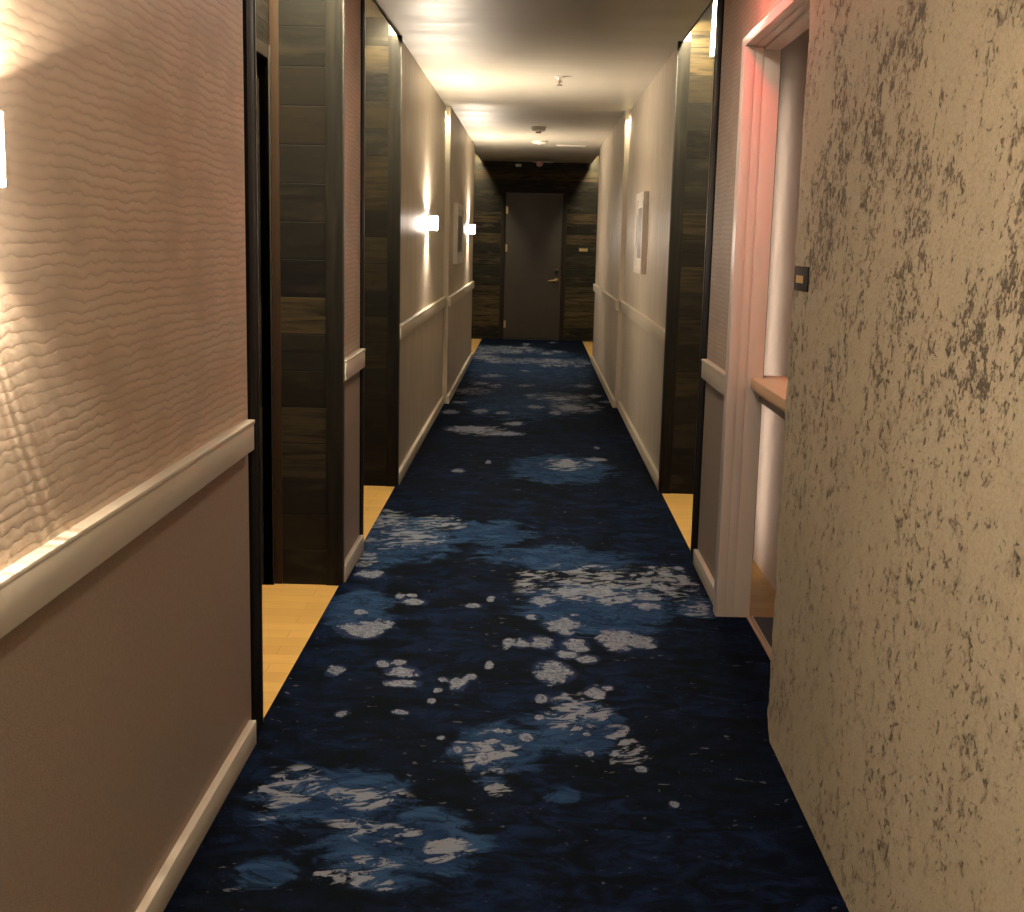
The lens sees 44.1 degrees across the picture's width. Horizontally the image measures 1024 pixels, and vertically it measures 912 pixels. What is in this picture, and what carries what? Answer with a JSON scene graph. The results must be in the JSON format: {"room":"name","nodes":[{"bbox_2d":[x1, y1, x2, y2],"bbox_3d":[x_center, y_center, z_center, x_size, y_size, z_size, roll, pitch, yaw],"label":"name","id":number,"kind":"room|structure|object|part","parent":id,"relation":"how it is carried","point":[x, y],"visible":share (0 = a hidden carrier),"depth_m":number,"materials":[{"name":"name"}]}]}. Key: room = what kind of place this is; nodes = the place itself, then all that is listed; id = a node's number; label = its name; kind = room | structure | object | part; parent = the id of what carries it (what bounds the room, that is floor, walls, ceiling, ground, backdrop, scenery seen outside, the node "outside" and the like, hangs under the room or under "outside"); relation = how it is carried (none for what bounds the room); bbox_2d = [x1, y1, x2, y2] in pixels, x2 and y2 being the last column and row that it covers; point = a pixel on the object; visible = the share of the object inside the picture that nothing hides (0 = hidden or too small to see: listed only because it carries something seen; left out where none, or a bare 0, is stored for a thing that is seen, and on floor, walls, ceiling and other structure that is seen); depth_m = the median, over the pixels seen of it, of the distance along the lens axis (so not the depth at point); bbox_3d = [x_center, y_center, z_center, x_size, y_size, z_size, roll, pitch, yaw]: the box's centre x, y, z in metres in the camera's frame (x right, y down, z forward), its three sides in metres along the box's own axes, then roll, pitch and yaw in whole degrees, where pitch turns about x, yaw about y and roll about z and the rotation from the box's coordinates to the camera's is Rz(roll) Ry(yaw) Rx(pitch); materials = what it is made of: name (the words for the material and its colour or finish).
{"room":"hotel corridor","nodes":[
{"label":"hotel corridor","id":0,"kind":"room"},
{"bbox_2d":[0,0,250,911],"bbox_3d":[-0.975,-0.011,0.107,0.422,2.780,6.580,1,10,1],"label":"wall","id":1,"kind":"structure","parent":0,"point":[124,697],"depth_m":2.35,"materials":[{"name":"paper"}]},
{"bbox_2d":[0,111,5,186],"bbox_3d":[-0.697,-0.394,1.609,0.075,0.096,0.068,1,10,1],"label":"wall sconce","id":2,"kind":"object","parent":1,"relation":"attached to","point":[2,155],"visible":1,"depth_m":1.63,"materials":[{"name":"white glass"}]},
{"bbox_3d":[-0.688,-0.393,1.609,0.056,0.096,0.068,1,10,1],"label":"glass","id":3,"kind":"part","parent":2,"relation":"part of","materials":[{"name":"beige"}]},
{"bbox_2d":[0,419,254,638],"bbox_3d":[-0.765,0.495,0.177,0.025,0.080,6.555,1,10,1],"label":"trim","id":4,"kind":"structure","parent":1,"relation":"attached to","point":[20,599],"depth_m":2.23,"materials":[{"name":"beige paint"}]},
{"bbox_2d":[135,720,256,911],"bbox_3d":[-0.786,1.329,0.320,0.022,0.076,6.555,1,10,1],"label":"baseboard","id":5,"kind":"structure","parent":1,"relation":"attached to","point":[156,899],"depth_m":2.94,"materials":[{"name":"beige paint"}]},
{"bbox_2d":[256,0,272,584],"bbox_3d":[-1.037,-0.717,4.223,0.150,2.780,1.528,1,10,1],"label":"wall","id":6,"kind":"structure","parent":0,"point":[262,6],"depth_m":4.96,"materials":[{"name":"brown wood"}]},
{"bbox_2d":[256,37,274,584],"bbox_3d":[-1.032,-0.439,4.524,0.146,2.130,1.018,1,10,1],"label":"door","id":7,"kind":"structure","parent":6,"relation":"in","point":[262,49],"depth_m":5.00,"materials":[{"name":"brown wood"}]},
{"bbox_2d":[278,0,325,584],"bbox_3d":[-0.915,-0.844,4.981,0.367,2.780,0.014,1,10,1],"label":"wall","id":8,"kind":"structure","parent":0,"point":[301,23],"depth_m":5.00,"materials":[{"name":"brown wood"}]},
{"bbox_2d":[269,0,282,583],"bbox_3d":[-0.930,-0.844,4.974,0.035,2.780,0.008,1,10,1],"label":"trim","id":9,"kind":"structure","parent":8,"relation":"attached to","point":[273,4],"depth_m":5.00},
{"bbox_2d":[325,0,342,585],"bbox_3d":[-0.701,-0.700,4.997,0.067,2.500,0.024,1,10,1],"label":"trim","id":10,"kind":"structure","parent":8,"relation":"attached to","point":[333,8],"depth_m":4.99,"materials":[{"name":"brown wood"}]},
{"bbox_2d":[344,0,360,559],"bbox_3d":[-0.882,-0.893,5.268,0.422,2.780,0.567,1,10,1],"label":"wall","id":11,"kind":"structure","parent":0,"point":[352,7],"depth_m":5.33,"materials":[{"name":"paint"}]},
{"bbox_2d":[343,0,344,583],"bbox_3d":[-0.667,-0.699,4.998,0.006,2.498,0.024,1,10,1],"label":"trim","id":12,"kind":"structure","parent":11,"relation":"attached to","point":[343,0],"depth_m":4.97,"materials":[{"name":"metal"}]},
{"bbox_2d":[344,535,363,581],"bbox_3d":[-0.694,0.445,5.497,0.022,0.076,0.570,1,10,1],"label":"baseboard","id":13,"kind":"structure","parent":11,"relation":"attached to","point":[357,548],"depth_m":5.46,"materials":[{"name":"beige paint"}]},
{"bbox_2d":[345,351,364,380],"bbox_3d":[-0.672,-0.390,5.354,0.025,0.080,0.570,1,10,1],"label":"trim","id":14,"kind":"structure","parent":11,"relation":"attached to","point":[353,366],"depth_m":5.30,"materials":[{"name":"beige paint"}]},
{"bbox_2d":[345,348,365,362],"bbox_3d":[-0.670,-0.426,5.347,0.027,0.010,0.570,1,10,1],"label":"trim","id":15,"kind":"structure","parent":11,"relation":"attached to","point":[356,353],"depth_m":5.33,"materials":[{"name":"beige paint"}]},
{"bbox_2d":[364,0,388,485],"bbox_3d":[-0.878,-1.202,7.070,0.367,2.780,0.014,1,10,1],"label":"wall","id":16,"kind":"structure","parent":0,"point":[376,25],"depth_m":7.07,"materials":[{"name":"brown wood"}]},
{"bbox_2d":[386,35,400,486],"bbox_3d":[-0.664,-1.057,7.086,0.067,2.500,0.024,1,10,1],"label":"trim","id":17,"kind":"structure","parent":16,"relation":"attached to","point":[394,97],"depth_m":7.06,"materials":[{"name":"brown wood"}]},
{"bbox_2d":[389,25,474,466],"bbox_3d":[-0.760,-1.869,10.984,0.462,2.780,7.927,1,10,1],"label":"wall","id":18,"kind":"structure","parent":0,"point":[423,145],"depth_m":9.24,"materials":[{"name":"beige paint"}]},
{"bbox_2d":[373,0,397,35],"bbox_3d":[-0.634,-2.201,6.169,0.008,0.074,1.440,1,10,1],"label":"trim","id":19,"kind":"structure","parent":18,"relation":"attached to","point":[375,2],"depth_m":6.30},
{"bbox_2d":[398,36,401,484],"bbox_3d":[-0.629,-1.056,7.088,0.006,2.498,0.024,1,10,1],"label":"trim","id":20,"kind":"structure","parent":18,"relation":"attached to","point":[401,36],"depth_m":7.08,"materials":[{"name":"metal"}]},
{"bbox_2d":[400,297,446,339],"bbox_3d":[-0.608,-1.010,8.977,0.025,0.080,3.684,1,10,1],"label":"trim","id":21,"kind":"structure","parent":18,"relation":"attached to","point":[412,325],"depth_m":8.37,"materials":[{"name":"beige paint"}]},
{"bbox_2d":[426,216,437,229],"bbox_3d":[-0.566,-1.647,8.942,0.075,0.096,0.068,1,10,1],"label":"wall sconce","id":22,"kind":"object","parent":18,"relation":"attached to","point":[432,221],"visible":1,"depth_m":8.91,"materials":[{"name":"white glass"}]},
{"bbox_3d":[-0.556,-1.647,8.942,0.056,0.096,0.068,1,10,1],"label":"glass","id":23,"kind":"part","parent":22,"relation":"part of","materials":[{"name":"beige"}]},
{"bbox_2d":[399,353,472,483],"bbox_3d":[-0.571,-0.531,11.205,0.062,0.076,7.915,1,10,1],"label":"baseboard","id":24,"kind":"structure","parent":18,"relation":"attached to","point":[403,468],"depth_m":9.34,"materials":[{"name":"beige paint"}]},
{"bbox_2d":[453,203,463,263],"bbox_3d":[-0.495,-2.064,11.741,0.039,0.540,0.980,1,10,1],"label":"picture frame","id":25,"kind":"object","parent":18,"relation":"attached to","point":[458,226],"visible":1,"depth_m":11.54,"materials":[{"name":"white plastic"}]},
{"bbox_2d":[458,215,461,251],"bbox_3d":[-0.489,-2.064,11.741,0.003,0.330,0.770,1,10,1],"label":"print","id":26,"kind":"object","parent":25,"relation":"attached to","point":[459,216],"depth_m":11.82},
{"bbox_2d":[448,281,473,305],"bbox_3d":[-0.498,-1.674,12.868,0.025,0.080,4.250,1,10,1],"label":"trim","id":27,"kind":"structure","parent":18,"relation":"attached to","point":[455,298],"depth_m":12.06,"materials":[{"name":"beige paint"}]},
{"bbox_2d":[468,225,474,233],"bbox_3d":[-0.441,-2.458,13.691,0.075,0.096,0.068,1,10,1],"label":"wall sconce","id":28,"kind":"object","parent":18,"relation":"attached to","point":[471,229],"visible":1,"depth_m":13.66,"materials":[{"name":"white glass"}]},
{"bbox_2d":[262,338,774,716],"bbox_3d":[0.375,0.161,7.732,3.250,0.089,21.800,1,10,1],"label":"floor","id":29,"kind":"structure","parent":0,"point":[291,613],"depth_m":4.82,"materials":[{"name":"yellow wood"}]},
{"bbox_2d":[163,338,848,911],"bbox_3d":[0.100,0.131,7.631,1.528,0.009,21.400,1,10,1],"label":"carpet","id":30,"kind":"object","parent":29,"relation":"on","point":[524,689],"visible":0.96,"depth_m":3.79,"materials":[{"name":"blue carpet"}]},
{"bbox_2d":[471,152,598,341],"bbox_3d":[0.321,-3.047,18.001,2.374,2.780,0.120,1,10,1],"label":"wall","id":31,"kind":"structure","parent":0,"point":[580,179],"depth_m":17.93,"materials":[{"name":"brown wood"}]},
{"bbox_2d":[499,188,567,339],"bbox_3d":[0.298,-2.722,18.012,0.930,2.135,0.169,1,10,1],"label":"door","id":32,"kind":"structure","parent":31,"relation":"in","point":[533,226],"depth_m":18.00,"materials":[{"name":"grey paint"}]},
{"bbox_2d":[578,247,587,253],"bbox_3d":[1.012,-2.919,17.942,0.140,0.090,0.020,1,10,1],"label":"room sign","id":33,"kind":"object","parent":31,"relation":"attached to","point":[581,250],"visible":1,"depth_m":17.93,"materials":[{"name":"brown metal"}]},
{"bbox_2d":[375,0,711,162],"bbox_3d":[0.158,-2.362,7.203,1.538,0.070,21.400,1,10,1],"label":"ceiling","id":34,"kind":"structure","parent":0,"point":[496,63],"depth_m":7.68,"materials":[{"name":"beige paint"}]},
{"bbox_2d":[531,126,545,133],"bbox_3d":[0.256,-3.156,12.241,0.148,0.065,0.148,1,10,1],"label":"smoke detector","id":35,"kind":"object","parent":34,"relation":"attached to","point":[538,129],"visible":1,"depth_m":12.19,"materials":[{"name":"white plastic"}]},
{"bbox_2d":[532,140,547,144],"bbox_3d":[0.307,-3.462,13.963,0.170,0.041,0.170,1,10,1],"label":"smoke detector","id":36,"kind":"object","parent":34,"relation":"attached to","point":[539,142],"visible":1,"depth_m":13.90,"materials":[{"name":"white plastic"}]},
{"bbox_2d":[532,161,552,166],"bbox_3d":[0.408,-3.899,16.880,0.280,0.070,0.100,1,10,1],"label":"fire alarm strobe","id":37,"kind":"object","parent":34,"relation":"attached to","point":[538,163],"visible":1,"depth_m":16.85,"materials":[{"name":"plastic"}]},
{"bbox_2d":[555,76,564,85],"bbox_3d":[0.318,-2.506,8.444,0.070,0.060,0.070,1,10,1],"label":"sprinkler","id":38,"kind":"object","parent":34,"relation":"attached to","point":[559,78],"visible":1,"depth_m":8.44,"materials":[{"name":"white metal"}]},
{"bbox_2d":[556,145,585,146],"bbox_3d":[0.677,-3.556,14.478,0.340,0.013,0.040,1,10,1],"label":"ceiling vent","id":39,"kind":"object","parent":34,"relation":"in","point":[556,145],"visible":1,"depth_m":14.46,"materials":[{"name":"white plastic"}]},
{"bbox_3d":[0.677,-3.558,14.478,0.340,0.009,0.040,1,10,1],"label":"frame","id":40,"kind":"part","parent":39,"relation":"part of","materials":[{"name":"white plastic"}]},
{"bbox_2d":[593,110,630,407],"bbox_3d":[1.186,-2.131,12.775,0.457,2.780,4.240,1,10,1],"label":"wall","id":41,"kind":"structure","parent":0,"point":[614,151],"depth_m":11.84,"materials":[{"name":"beige paint"}]},
{"bbox_2d":[593,284,618,309],"bbox_3d":[0.935,-1.637,12.848,0.025,0.080,4.250,1,10,1],"label":"trim","id":42,"kind":"structure","parent":41,"relation":"attached to","point":[611,302],"depth_m":12.03,"materials":[{"name":"beige paint"}]},
{"bbox_2d":[620,32,690,472],"bbox_3d":[1.136,-1.463,8.868,0.417,2.780,3.687,1,10,1],"label":"wall","id":43,"kind":"structure","parent":0,"point":[652,115],"depth_m":8.39,"materials":[{"name":"beige paint"}]},
{"bbox_2d":[591,356,658,489],"bbox_3d":[0.905,-0.493,11.185,0.062,0.076,7.915,1,10,1],"label":"baseboard","id":44,"kind":"structure","parent":43,"relation":"attached to","point":[642,450],"depth_m":9.36,"materials":[{"name":"beige paint"}]},
{"bbox_2d":[633,191,648,273],"bbox_3d":[0.913,-1.576,8.938,0.039,0.560,0.620,1,10,1],"label":"picture frame","id":45,"kind":"object","parent":43,"relation":"attached to","point":[642,199],"visible":1,"depth_m":8.70,"materials":[{"name":"white plastic"}]},
{"bbox_2d":[637,208,641,257],"bbox_3d":[0.907,-1.576,8.938,0.003,0.350,0.410,1,10,1],"label":"print","id":46,"kind":"object","parent":45,"relation":"attached to","point":[640,209],"depth_m":8.98},
{"bbox_2d":[620,301,664,345],"bbox_3d":[0.906,-0.971,8.957,0.025,0.080,3.684,1,10,1],"label":"trim","id":47,"kind":"structure","parent":43,"relation":"attached to","point":[652,330],"depth_m":8.39,"materials":[{"name":"beige paint"}]},
{"bbox_2d":[658,41,678,491],"bbox_3d":[0.874,-1.017,7.067,0.006,2.498,0.024,1,10,1],"label":"trim","id":48,"kind":"structure","parent":43,"relation":"attached to","point":[678,41],"depth_m":7.05,"materials":[{"name":"metal"}]},
{"bbox_2d":[682,0,713,41],"bbox_3d":[0.912,-2.162,6.149,0.008,0.074,1.440,1,10,1],"label":"trim","id":49,"kind":"structure","parent":43,"relation":"attached to","point":[711,2],"depth_m":6.15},
{"bbox_2d":[671,4,713,493],"bbox_3d":[1.129,-1.150,7.043,0.367,2.780,0.014,1,10,1],"label":"wall","id":50,"kind":"structure","parent":0,"point":[701,63],"depth_m":7.04,"materials":[{"name":"brown wood"}]},
{"bbox_2d":[659,41,690,493],"bbox_3d":[0.908,-1.017,7.065,0.067,2.500,0.024,1,10,1],"label":"trim","id":51,"kind":"structure","parent":50,"relation":"attached to","point":[684,49],"depth_m":7.04,"materials":[{"name":"brown wood"}]},
{"bbox_2d":[710,0,716,56],"bbox_3d":[1.096,-2.337,6.826,0.037,0.350,0.020,1,10,1],"label":"light bar","id":52,"kind":"object","parent":50,"relation":"attached to","point":[714,4],"visible":0.56,"depth_m":6.82,"materials":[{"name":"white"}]},
{"bbox_2d":[698,0,781,579],"bbox_3d":[0.893,-0.718,4.488,0.097,2.780,1.920,1,10,1],"label":"wall","id":53,"kind":"structure","parent":0,"point":[738,14],"depth_m":5.15,"materials":[{"name":"paint"}]},
{"bbox_2d":[693,549,714,603],"bbox_3d":[0.815,0.515,5.292,0.022,0.076,0.733,1,10,1],"label":"baseboard","id":54,"kind":"structure","parent":53,"relation":"attached to","point":[699,564],"depth_m":5.31,"materials":[{"name":"beige paint"}]},
{"bbox_2d":[701,359,724,395],"bbox_3d":[0.833,-0.320,5.149,0.025,0.080,0.733,1,10,1],"label":"trim","id":55,"kind":"structure","parent":53,"relation":"attached to","point":[708,374],"depth_m":5.14,"materials":[{"name":"beige paint"}]},
{"bbox_2d":[713,0,809,616],"bbox_3d":[0.863,-0.344,4.154,0.130,2.155,1.215,1,10,1],"label":"trim","id":56,"kind":"structure","parent":53,"relation":"attached to","point":[762,46],"depth_m":4.66,"materials":[{"name":"white paint"}]},
{"bbox_2d":[753,49,781,548],"bbox_3d":[1.081,-0.903,5.595,0.410,2.780,0.050,1,10,1],"label":"wall","id":57,"kind":"structure","parent":0,"point":[781,49],"depth_m":5.59,"materials":[{"name":"beige paint"}]},
{"bbox_2d":[753,29,808,589],"bbox_3d":[1.180,-0.721,4.543,0.120,2.780,2.080,1,10,1],"label":"wall","id":58,"kind":"structure","parent":0,"point":[794,58],"depth_m":5.32,"materials":[{"name":"beige paint"}]},
{"bbox_2d":[750,375,787,419],"bbox_3d":[0.990,-0.161,4.216,0.224,0.088,1.200,1,10,1],"label":"wall ledge","id":59,"kind":"object","parent":58,"relation":"attached to","point":[771,390],"visible":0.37,"depth_m":4.45,"materials":[{"name":"brown wood"}]},
{"bbox_2d":[767,0,1023,911],"bbox_3d":[1.306,0.169,0.198,1.186,2.500,6.778,1,10,1],"label":"wall","id":60,"kind":"structure","parent":0,"point":[895,712],"depth_m":2.37,"materials":[{"name":"paint"}]},
{"bbox_2d":[746,616,770,659],"bbox_3d":[0.905,0.718,4.305,0.027,0.012,1.156,1,10,1],"label":"trim","id":61,"kind":"structure","parent":60,"relation":"attached to","point":[753,623],"depth_m":4.63,"materials":[{"name":"brown wood"}]},
{"bbox_2d":[794,266,809,291],"bbox_3d":[0.771,-0.472,3.365,0.007,0.064,0.170,1,10,1],"label":"room sign","id":62,"kind":"object","parent":60,"relation":"attached to","point":[801,274],"visible":1,"depth_m":3.35,"materials":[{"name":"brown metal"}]},
{"bbox_3d":[-0.922,-0.575,3.409,0.410,2.780,0.120,1,10,1],"label":"wall","id":63,"kind":"structure","parent":0,"visible":0},
{"bbox_2d":[242,0,260,731],"bbox_3d":[-0.713,-0.572,3.423,0.022,2.779,0.085,1,10,1],"label":"trim","id":64,"kind":"structure","parent":63,"relation":"attached to","point":[248,26],"depth_m":3.45,"materials":[{"name":"black metal"}]},
{"bbox_2d":[253,0,263,722],"bbox_3d":[-0.704,-0.443,3.494,0.007,2.500,0.012,1,10,1],"label":"trim","id":65,"kind":"structure","parent":63,"relation":"attached to","point":[254,1],"depth_m":3.52,"materials":[{"name":"metal"}]},
{"bbox_3d":[-0.883,-0.949,5.597,0.410,2.780,0.100,1,10,1],"label":"wall","id":66,"kind":"structure","parent":0,"visible":0},
{"bbox_2d":[359,0,363,534],"bbox_3d":[-0.674,-0.945,5.606,0.022,2.779,0.055,1,10,1],"label":"trim","id":67,"kind":"structure","parent":66,"relation":"attached to","point":[362,1],"depth_m":5.59,"materials":[{"name":"brown wood"}]},
{"bbox_2d":[362,0,364,534],"bbox_3d":[-0.665,-0.813,5.662,0.007,2.500,0.012,1,10,1],"label":"trim","id":68,"kind":"structure","parent":66,"relation":"attached to","point":[364,0],"depth_m":5.64,"materials":[{"name":"metal"}]},
{"bbox_3d":[0.917,-0.891,5.503,0.085,2.780,0.140,1,10,1],"label":"wall","id":69,"kind":"structure","parent":0,"visible":0},
{"bbox_2d":[690,0,724,554],"bbox_3d":[0.872,-0.898,5.541,0.022,2.779,0.145,1,10,1],"label":"trim","id":70,"kind":"structure","parent":69,"relation":"attached to","point":[720,19],"depth_m":5.53,"materials":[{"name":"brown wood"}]},
{"bbox_3d":[1.231,-2.492,14.888,0.442,2.780,0.048,1,10,1],"label":"wall","id":71,"kind":"structure","parent":0,"visible":0},
{"bbox_2d":[593,149,599,334],"bbox_3d":[1.002,-2.360,14.915,0.021,2.500,0.050,1,10,1],"label":"trim","id":72,"kind":"structure","parent":71,"relation":"attached to","point":[599,149],"depth_m":14.88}
]}

